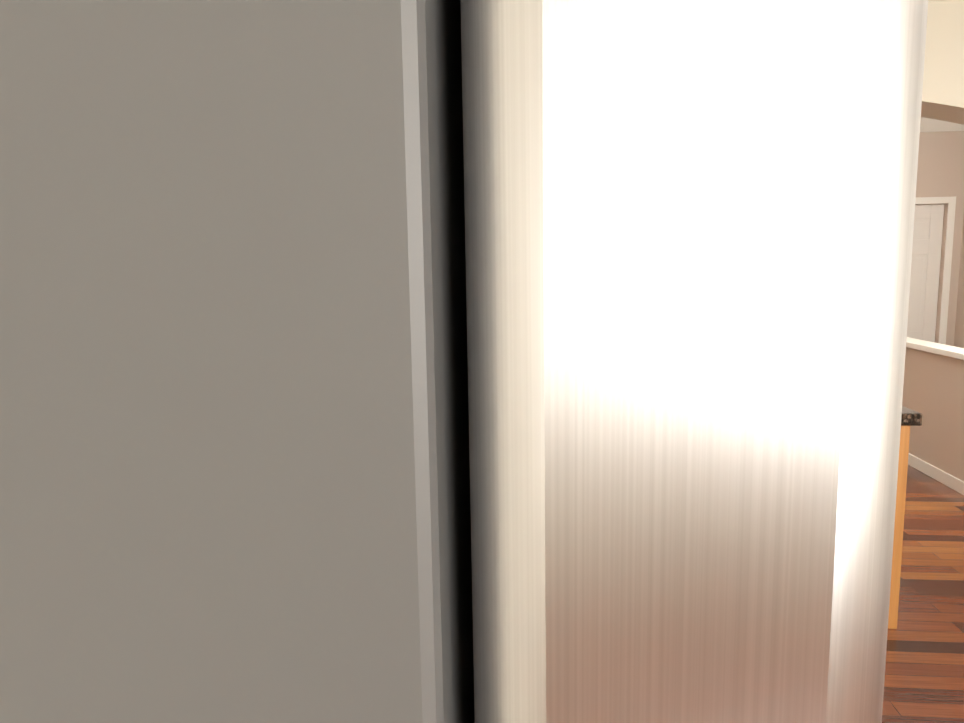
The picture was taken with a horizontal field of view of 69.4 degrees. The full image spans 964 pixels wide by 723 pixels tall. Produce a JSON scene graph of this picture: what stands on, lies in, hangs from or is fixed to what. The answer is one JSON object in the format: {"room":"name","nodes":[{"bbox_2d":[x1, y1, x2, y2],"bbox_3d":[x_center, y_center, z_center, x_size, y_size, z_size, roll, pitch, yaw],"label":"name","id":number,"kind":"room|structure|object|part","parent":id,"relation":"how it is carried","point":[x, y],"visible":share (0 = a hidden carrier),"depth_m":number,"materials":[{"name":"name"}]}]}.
{"room":"kitchen","nodes":[
{"label":"kitchen","id":0,"kind":"room"},
{"bbox_2d":[882,465,963,722],"bbox_3d":[1.736,1.312,1.914,5.080,0.120,10.050,0,8,6],"label":"floor","id":1,"kind":"structure","parent":0,"point":[924,675],"depth_m":3.02,"materials":[{"name":"brown wood"}]},
{"bbox_2d":[0,0,927,722],"bbox_3d":[-0.211,0.537,0.691,0.845,1.806,0.900,0,8,6],"label":"refrigerator","id":2,"kind":"object","parent":1,"relation":"on","point":[452,360],"visible":1,"depth_m":0.14,"materials":[{"name":"grey metal"}]},
{"bbox_3d":[0.095,0.523,0.659,0.095,1.712,0.894,0,8,6],"label":"door","id":3,"kind":"part","parent":2,"relation":"part of","materials":[{"name":"silver metal"}]},
{"bbox_2d":[888,426,909,628],"bbox_3d":[1.737,0.647,3.157,0.038,0.866,0.614,0,8,6],"label":"base cabinet","id":4,"kind":"object","parent":1,"relation":"on","point":[899,523],"depth_m":2.84,"materials":[{"name":"brown wood"}]},
{"bbox_2d":[901,406,922,425],"bbox_3d":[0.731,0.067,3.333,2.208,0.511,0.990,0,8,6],"label":"countertop","id":5,"kind":"structure","parent":4,"relation":"on","point":[909,417],"depth_m":2.75,"materials":[{"name":"brown stone"}]},
{"bbox_2d":[902,337,963,480],"bbox_3d":[3.237,0.381,4.753,0.180,0.920,2.390,0,8,6],"label":"wall","id":6,"kind":"structure","parent":0,"point":[933,389],"depth_m":4.88,"materials":[{"name":"beige paint"}]},
{"bbox_2d":[908,453,963,494],"bbox_3d":[3.187,0.796,4.807,0.034,0.085,2.374,0,8,6],"label":"baseboard","id":7,"kind":"structure","parent":6,"relation":"attached to","point":[942,476],"depth_m":4.83,"materials":[{"name":"white wood"}]},
{"bbox_2d":[915,131,963,345],"bbox_3d":[2.204,-0.758,6.758,4.780,2.680,0.150,0,8,6],"label":"wall","id":8,"kind":"structure","parent":0,"point":[940,170],"depth_m":6.37,"materials":[{"name":"beige paint"}]},
{"bbox_2d":[907,204,943,341],"bbox_3d":[3.920,-0.449,6.625,0.752,2.028,0.035,0,8,6],"label":"closet door","id":9,"kind":"structure","parent":8,"relation":"in","point":[925,266],"depth_m":6.53,"materials":[{"name":"white paint"}]},
{"bbox_2d":[915,196,955,344],"bbox_3d":[3.912,-0.466,6.547,0.880,2.100,0.016,0,8,6],"label":"door frame","id":10,"kind":"structure","parent":8,"relation":"attached to","point":[951,201],"depth_m":6.43,"materials":[{"name":"white wood"}]},
{"bbox_2d":[920,0,963,131],"bbox_3d":[1.899,-1.739,3.689,5.080,0.150,14.400,0,8,6],"label":"ceiling","id":11,"kind":"structure","parent":0,"point":[929,125],"depth_m":6.04,"materials":[{"name":"white paint"}]},
{"bbox_2d":[921,0,963,124],"bbox_3d":[1.881,-0.310,3.454,4.780,2.680,0.250,0,8,6],"label":"wall","id":12,"kind":"structure","parent":0,"point":[943,90],"depth_m":3.16,"materials":[{"name":"beige paint"}]},
{"bbox_2d":[954,214,963,347],"bbox_3d":[4.349,-0.546,4.904,0.150,2.680,3.150,0,8,6],"label":"wall","id":13,"kind":"structure","parent":0,"point":[959,334],"depth_m":6.42,"materials":[{"name":"beige paint"}]}
]}

